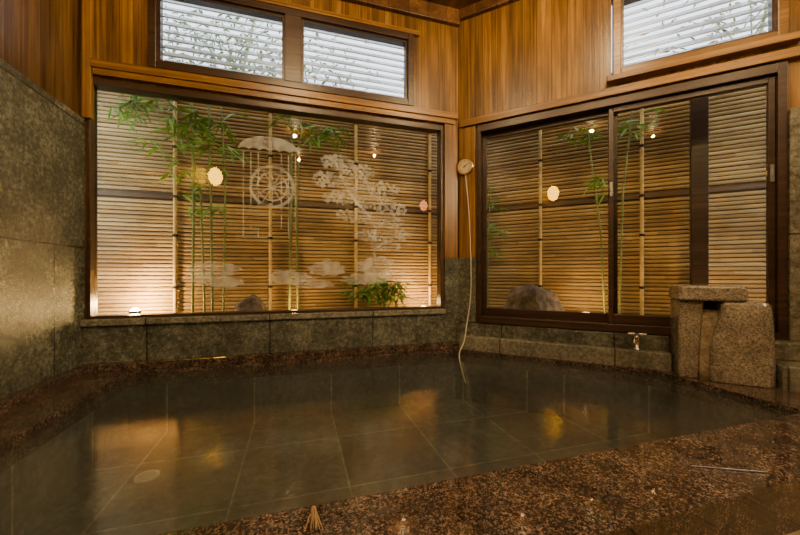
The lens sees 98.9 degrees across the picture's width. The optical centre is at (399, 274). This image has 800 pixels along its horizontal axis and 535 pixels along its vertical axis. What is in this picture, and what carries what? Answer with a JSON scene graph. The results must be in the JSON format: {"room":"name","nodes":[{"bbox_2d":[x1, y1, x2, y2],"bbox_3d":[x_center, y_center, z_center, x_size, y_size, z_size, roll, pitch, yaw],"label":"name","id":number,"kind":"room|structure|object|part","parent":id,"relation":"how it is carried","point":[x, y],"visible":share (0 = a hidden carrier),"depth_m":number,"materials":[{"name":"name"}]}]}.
{"room":"spa","nodes":[
{"label":"spa","id":0,"kind":"room"},
{"bbox_2d":[0,0,79,115],"bbox_3d":[-1.584,-0.680,-0.397,0.120,4.000,6.200,0,0,-17],"label":"wall","id":1,"kind":"structure","parent":0,"point":[40,39],"depth_m":2.24,"materials":[{"name":"brown wood"}]},
{"bbox_2d":[0,58,84,397],"bbox_3d":[-1.510,-0.140,-0.374,0.035,2.080,6.200,0,0,-17],"label":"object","id":2,"kind":"structure","parent":1,"relation":"attached to","point":[42,140],"depth_m":2.13,"materials":[{"name":"grey stone"}]},
{"bbox_2d":[0,365,87,413],"bbox_3d":[-2.060,0.703,1.622,0.065,0.075,1.860,0,0,-17],"label":"trim","id":3,"kind":"structure","parent":1,"relation":"attached to","point":[10,401],"depth_m":2.06,"materials":[{"name":"brown stone"}]},
{"bbox_2d":[80,0,457,318],"bbox_3d":[-0.931,-0.680,3.101,3.153,4.000,0.120,0,0,-17],"label":"wall","id":4,"kind":"structure","parent":0,"point":[120,26],"depth_m":3.15,"materials":[{"name":"brown wood"}]},
{"bbox_2d":[82,0,93,119],"bbox_3d":[-2.355,-1.930,2.583,0.054,1.500,0.050,0,0,-17],"label":"trim","id":5,"kind":"structure","parent":4,"relation":"attached to","point":[87,5],"depth_m":2.56,"materials":[{"name":"brown wood"}]},
{"bbox_2d":[80,308,445,326],"bbox_3d":[-0.967,0.360,2.989,2.947,0.050,0.075,0,0,-17],"label":"window sill","id":6,"kind":"structure","parent":4,"relation":"attached to","point":[340,314],"depth_m":2.87,"materials":[{"name":"grey stone"}]},
{"bbox_2d":[87,78,442,318],"bbox_3d":[-0.983,-0.583,3.054,2.921,1.831,0.100,0,0,-17],"label":"window","id":7,"kind":"structure","parent":4,"relation":"in","point":[99,84],"depth_m":2.87,"materials":[{"name":"brown wood"}]},
{"bbox_2d":[79,341,458,372],"bbox_3d":[-0.888,0.703,2.971,3.087,0.075,0.055,0,0,-17],"label":"trim","id":8,"kind":"structure","parent":4,"relation":"attached to","point":[178,362],"depth_m":2.86,"materials":[{"name":"brown stone"}]},
{"bbox_2d":[82,313,460,363],"bbox_3d":[-0.884,0.562,3.027,3.127,0.355,0.050,0,0,-17],"label":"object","id":9,"kind":"structure","parent":4,"relation":"attached to","point":[123,343],"depth_m":2.90,"materials":[{"name":"grey stone"}]},
{"bbox_2d":[90,58,457,124],"bbox_3d":[-0.876,-1.595,3.024,3.033,0.060,0.060,0,0,-17],"label":"trim","id":10,"kind":"structure","parent":4,"relation":"attached to","point":[98,63],"depth_m":2.90,"materials":[{"name":"brown wood"}]},
{"bbox_2d":[148,0,413,105],"bbox_3d":[-0.943,-1.990,3.069,2.210,0.696,0.135,0,0,-17],"label":"window","id":11,"kind":"structure","parent":4,"relation":"in","point":[294,21],"depth_m":3.00,"materials":[{"name":"brown wood"}]},
{"bbox_3d":[-1.483,-1.990,2.893,0.963,0.584,0.060,0,0,-17],"label":"sash","id":12,"kind":"part","parent":11,"relation":"part of","materials":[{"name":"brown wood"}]},
{"bbox_3d":[-0.411,-1.990,3.217,0.993,0.584,0.060,0,0,-17],"label":"sash","id":13,"kind":"part","parent":11,"relation":"part of","materials":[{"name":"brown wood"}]},
{"bbox_2d":[255,0,419,36],"bbox_3d":[-0.923,-2.360,3.020,2.320,0.040,0.040,0,0,-17],"label":"trim","id":14,"kind":"structure","parent":4,"relation":"attached to","point":[415,33],"depth_m":3.12,"materials":[{"name":"brown wood"}]},
{"bbox_2d":[341,0,459,26],"bbox_3d":[-0.906,-2.605,3.020,3.153,0.150,0.050,0,0,-17],"label":"trim","id":15,"kind":"structure","parent":4,"relation":"attached to","point":[420,9],"depth_m":3.33,"materials":[{"name":"brown wood"}]},
{"bbox_2d":[444,121,457,257],"bbox_3d":[0.513,-0.865,3.459,0.143,1.390,0.030,0,0,-17],"label":"trim","id":16,"kind":"structure","parent":4,"relation":"attached to","point":[450,130],"depth_m":3.44,"materials":[{"name":"brown wood"}]},
{"bbox_2d":[444,258,458,312],"bbox_3d":[0.524,0.107,3.460,0.170,0.555,0.035,0,0,-17],"label":"trim","id":17,"kind":"structure","parent":4,"relation":"attached to","point":[451,266],"depth_m":3.44,"materials":[{"name":"grey stone"}]},
{"bbox_2d":[457,158,473,382],"bbox_3d":[0.573,-0.120,3.189,0.165,2.085,0.537,0,0,19],"label":"thermometer","id":18,"kind":"object","parent":4,"relation":"attached to","point":[465,166],"visible":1,"depth_m":3.39,"materials":[{"name":"gold metal"}]},
{"bbox_2d":[423,0,480,8],"bbox_3d":[0.914,-2.730,0.357,5.338,0.100,6.440,0,0,-17],"label":"ceiling","id":19,"kind":"structure","parent":0,"point":[457,4],"depth_m":3.36,"materials":[{"name":"brown wood"}]},
{"bbox_2d":[458,0,799,352],"bbox_3d":[1.836,-0.680,2.903,2.750,4.000,0.120,0,0,28],"label":"wall","id":20,"kind":"structure","parent":0,"point":[521,53],"depth_m":3.16,"materials":[{"name":"brown wood"}]},
{"bbox_2d":[458,258,475,321],"bbox_3d":[0.671,0.150,3.439,0.190,0.640,0.035,0,0,28],"label":"trim","id":21,"kind":"structure","parent":20,"relation":"attached to","point":[464,280],"depth_m":3.42,"materials":[{"name":"grey stone"}]},
{"bbox_2d":[459,126,475,257],"bbox_3d":[0.679,-0.825,3.438,0.165,1.310,0.030,0,0,28],"label":"trim","id":22,"kind":"structure","parent":20,"relation":"attached to","point":[467,136],"depth_m":3.42,"materials":[{"name":"brown wood"}]},
{"bbox_2d":[459,0,518,21],"bbox_3d":[1.796,-2.630,2.828,2.750,0.100,0.050,0,0,28],"label":"trim","id":23,"kind":"structure","parent":20,"relation":"attached to","point":[483,6],"depth_m":3.35,"materials":[{"name":"brown wood"}]},
{"bbox_2d":[483,111,617,321],"bbox_3d":[1.346,-0.502,3.183,1.149,1.813,0.040,0,0,28],"label":"door","id":24,"kind":"structure","parent":20,"relation":"in","point":[526,313],"depth_m":3.11,"materials":[{"name":"brown wood"}]},
{"bbox_2d":[456,322,668,351],"bbox_3d":[1.333,0.608,3.065,1.710,0.265,0.070,0,0,28],"label":"trim","id":25,"kind":"structure","parent":20,"relation":"attached to","point":[560,335],"depth_m":2.98,"materials":[{"name":"grey stone"}]},
{"bbox_2d":[628,332,645,350],"bbox_3d":[1.855,0.522,2.688,0.126,0.136,0.086,0,0,-8],"label":"tap","id":26,"kind":"object","parent":25,"relation":"attached to","point":[636,338],"visible":1,"depth_m":2.67,"materials":[{"name":"silver metal"}]},
{"bbox_3d":[1.863,0.466,2.689,0.119,0.024,0.033,0,0,28],"label":"knob","id":27,"kind":"part","parent":26,"relation":"part of","materials":[{"name":"silver metal"}]},
{"bbox_2d":[459,334,671,370],"bbox_3d":[1.321,0.665,2.980,1.650,0.150,0.091,0,0,28],"label":"trim","id":28,"kind":"structure","parent":20,"relation":"attached to","point":[626,357],"depth_m":2.87,"materials":[{"name":"grey stone"}]},
{"bbox_2d":[459,46,799,128],"bbox_3d":[1.808,-1.518,2.818,2.720,0.065,0.055,0,0,28],"label":"trim","id":29,"kind":"structure","parent":20,"relation":"attached to","point":[793,53],"depth_m":2.71,"materials":[{"name":"brown wood"}]},
{"bbox_2d":[477,61,787,339],"bbox_3d":[1.745,-0.505,2.921,2.168,1.946,0.155,0,0,28],"label":"window frame","id":30,"kind":"structure","parent":20,"relation":"attached to","point":[780,70],"depth_m":2.63,"materials":[{"name":"brown wood"}]},
{"bbox_2d":[608,75,774,331],"bbox_3d":[2.206,-0.502,2.656,1.006,1.813,0.055,0,0,28],"label":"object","id":31,"kind":"structure","parent":20,"relation":"in","point":[769,81],"depth_m":2.54,"materials":[{"name":"brown wood"}]},
{"bbox_3d":[1.770,-0.720,2.868,0.022,0.120,0.016,0,0,28],"label":"handle","id":32,"kind":"part","parent":31,"relation":"part of","materials":[{"name":"metal"}]},
{"bbox_3d":[2.625,-0.720,2.410,0.022,0.120,0.016,0,0,28],"label":"handle","id":33,"kind":"part","parent":31,"relation":"part of","materials":[{"name":"metal"}]},
{"bbox_2d":[612,0,788,74],"bbox_3d":[2.251,-1.990,2.649,1.030,0.696,0.135,0,0,28],"label":"window","id":34,"kind":"structure","parent":20,"relation":"in","point":[778,10],"depth_m":2.63,"materials":[{"name":"brown wood"}]},
{"bbox_2d":[606,31,799,84],"bbox_3d":[2.222,-1.619,2.585,1.130,0.047,0.076,0,0,28],"label":"trim","id":35,"kind":"structure","parent":20,"relation":"attached to","point":[794,37],"depth_m":2.53,"materials":[{"name":"brown wood"}]},
{"bbox_2d":[775,340,799,391],"bbox_3d":[2.703,0.595,2.166,0.525,0.290,0.360,0,0,28],"label":"trim","id":36,"kind":"structure","parent":20,"relation":"attached to","point":[787,352],"depth_m":2.19,"materials":[{"name":"grey stone"}]},
{"bbox_2d":[788,107,799,340],"bbox_3d":[2.843,-0.345,2.269,0.376,1.590,0.045,0,0,28],"label":"trim","id":37,"kind":"structure","parent":20,"relation":"attached to","point":[793,113],"depth_m":2.33,"materials":[{"name":"grey stone"}]},
{"bbox_2d":[787,530,799,534],"bbox_3d":[1.255,0.950,-0.772,5.098,0.100,3.840,0,0,-17],"label":"floor","id":38,"kind":"structure","parent":0,"point":[798,531],"depth_m":1.19,"materials":[{"name":"tile"}]},
{"bbox_2d":[0,348,799,534],"bbox_3d":[0.393,0.960,2.143,5.061,0.480,2.379,0,0,-17],"label":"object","id":39,"kind":"structure","parent":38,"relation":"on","point":[390,443],"depth_m":2.06,"materials":[{"name":"liquid"}]},
{"bbox_2d":[133,470,159,482],"bbox_3d":[-1.502,1.193,2.030,0.128,0.010,0.128,0,0,-17],"label":"drain cover","id":40,"kind":"object","parent":39,"relation":"on","point":[149,475],"visible":1,"depth_m":2.02,"materials":[{"name":"metal"}]},
{"bbox_2d":[304,506,322,531],"bbox_3d":[-0.253,0.708,0.999,0.052,0.023,0.097,0,0,-17],"label":"tuft","id":41,"kind":"object","parent":39,"relation":"on","point":[314,517],"visible":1,"depth_m":0.99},
{"bbox_2d":[668,285,775,387],"bbox_3d":[2.247,0.398,2.416,0.506,0.645,0.340,0,0,28],"label":"spout","id":42,"kind":"object","parent":39,"relation":"on","point":[719,334],"visible":0.98,"depth_m":2.29,"materials":[{"name":"stone"}]},
{"bbox_2d":[703,301,716,309],"bbox_3d":[2.175,0.216,2.405,0.080,0.064,0.006,0,0,28],"label":"outlet","id":43,"kind":"object","parent":42,"relation":"attached to","point":[707,305],"depth_m":2.40,"materials":[{"name":"black"}]},
{"bbox_2d":[692,465,767,472],"bbox_3d":[1.216,0.717,1.263,0.240,0.005,0.005,0,0,10],"label":"metal rod","id":44,"kind":"object","parent":39,"relation":"on","point":[692,465],"visible":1,"depth_m":1.26,"materials":[{"name":"metal"}]},
{"bbox_3d":[-0.569,0.510,6.828,12.000,0.100,10.955,0,0,-17],"label":"ground","id":45,"kind":"structure","parent":0,"visible":0},
{"bbox_2d":[129,308,140,313],"bbox_3d":[-2.347,0.375,3.029,0.090,0.170,0.090,0,0,-17],"label":"garden lamp","id":46,"kind":"object","parent":45,"relation":"on","point":[133,310],"visible":0.55,"depth_m":3.00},
{"bbox_2d":[102,94,250,311],"bbox_3d":[-2.017,-0.715,3.073,1.292,2.350,0.407,0,0,-17],"label":"bamboo plant","id":47,"kind":"object","parent":45,"relation":"on","point":[127,114],"visible":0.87,"depth_m":3.12,"materials":[{"name":"green plant"}]},
{"bbox_2d":[234,294,265,310],"bbox_3d":[-1.422,0.329,3.252,0.316,0.304,0.267,0,0,8],"label":"rock","id":48,"kind":"object","parent":45,"relation":"on","point":[253,302],"visible":0.22,"depth_m":3.19,"materials":[{"name":"stone"}]},
{"bbox_2d":[97,90,436,314],"bbox_3d":[-1.741,-0.770,3.445,5.000,2.460,0.094,0,0,-17],"label":"bamboo fence","id":49,"kind":"object","parent":45,"relation":"on","point":[367,210],"visible":0.61,"depth_m":3.53,"materials":[{"name":"beige wood"}]},
{"bbox_3d":[-1.743,-1.366,3.452,5.000,1.135,0.021,0,0,-17],"label":"slat panel","id":50,"kind":"part","parent":49,"relation":"part of","materials":[{"name":"brown wood"}]},
{"bbox_3d":[-1.743,-0.151,3.452,5.000,1.135,0.021,0,0,-17],"label":"slat panel","id":51,"kind":"part","parent":49,"relation":"part of","materials":[{"name":"brown wood"}]},
{"bbox_3d":[-1.743,-0.755,3.452,5.000,0.034,0.024,0,0,-17],"label":"rail","id":52,"kind":"part","parent":49,"relation":"part of","materials":[{"name":"brown wood"}]},
{"bbox_2d":[163,4,403,91],"bbox_3d":[-2.372,-2.095,5.013,5.450,5.112,2.798,0,0,-17],"label":"tree","id":53,"kind":"object","parent":45,"relation":"on","point":[247,42],"visible":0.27,"depth_m":4.91,"materials":[{"name":"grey plant"}]},
{"bbox_2d":[265,114,353,309],"bbox_3d":[-0.880,-0.690,3.432,0.916,2.300,0.374,0,0,-17],"label":"bamboo plant","id":54,"kind":"object","parent":45,"relation":"on","point":[299,131],"visible":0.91,"depth_m":3.38,"materials":[{"name":"green plant"}]},
{"bbox_2d":[338,278,413,306],"bbox_3d":[-0.234,0.248,3.575,0.823,0.428,0.353,0,0,-17],"label":"shrub","id":55,"kind":"object","parent":45,"relation":"on","point":[394,292],"visible":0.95,"depth_m":3.55,"materials":[{"name":"green plant"}]},
{"bbox_2d":[487,185,510,307],"bbox_3d":[1.008,-0.290,3.731,0.408,1.500,0.280,0,0,28],"label":"bamboo plant","id":56,"kind":"object","parent":45,"relation":"on","point":[490,188],"visible":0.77,"depth_m":3.70,"materials":[{"name":"green plant"}]},
{"bbox_2d":[503,284,564,310],"bbox_3d":[1.332,0.294,3.498,0.690,0.401,0.365,0,0,28],"label":"rock","id":57,"kind":"object","parent":45,"relation":"on","point":[531,297],"visible":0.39,"depth_m":3.36,"materials":[{"name":"grey stone"}]},
{"bbox_2d":[552,121,607,312],"bbox_3d":[1.755,-0.640,3.297,0.539,2.201,0.309,0,0,28],"label":"bamboo plant","id":58,"kind":"object","parent":45,"relation":"on","point":[589,134],"visible":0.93,"depth_m":3.25,"materials":[{"name":"green plant"}]},
{"bbox_2d":[487,45,765,315],"bbox_3d":[2.618,-0.770,3.091,4.450,2.460,0.150,0,0,28],"label":"bamboo fence","id":59,"kind":"object","parent":45,"relation":"on","point":[694,210],"visible":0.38,"depth_m":3.27,"materials":[{"name":"brown wood"}]},
{"bbox_3d":[2.635,-1.366,3.122,4.450,1.135,0.021,0,0,28],"label":"slat panel","id":60,"kind":"part","parent":59,"relation":"part of","materials":[{"name":"brown wood"}]},
{"bbox_3d":[2.635,-0.151,3.122,4.450,1.135,0.021,0,0,28],"label":"slat panel","id":61,"kind":"part","parent":59,"relation":"part of","materials":[{"name":"brown wood"}]},
{"bbox_3d":[2.634,-0.755,3.122,4.450,0.034,0.024,0,0,28],"label":"rail","id":62,"kind":"part","parent":59,"relation":"part of","materials":[{"name":"brown wood"}]},
{"bbox_3d":[2.644,-0.770,3.024,0.120,2.460,0.058,0,0,28],"label":"post","id":63,"kind":"part","parent":59,"relation":"part of","materials":[{"name":"brown wood"}]},
{"bbox_2d":[618,107,666,313],"bbox_3d":[2.143,-0.640,3.097,0.464,2.200,0.306,0,0,45],"label":"bamboo plant","id":64,"kind":"object","parent":45,"relation":"on","point":[629,136],"visible":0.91,"depth_m":3.13,"materials":[{"name":"green plant"}]},
{"bbox_2d":[624,0,767,56],"bbox_3d":[4.774,-1.923,4.264,5.088,4.771,2.502,0,0,-17],"label":"tree","id":65,"kind":"object","parent":45,"relation":"on","point":[763,20],"visible":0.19,"depth_m":4.29,"materials":[{"name":"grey plant"}]}
]}

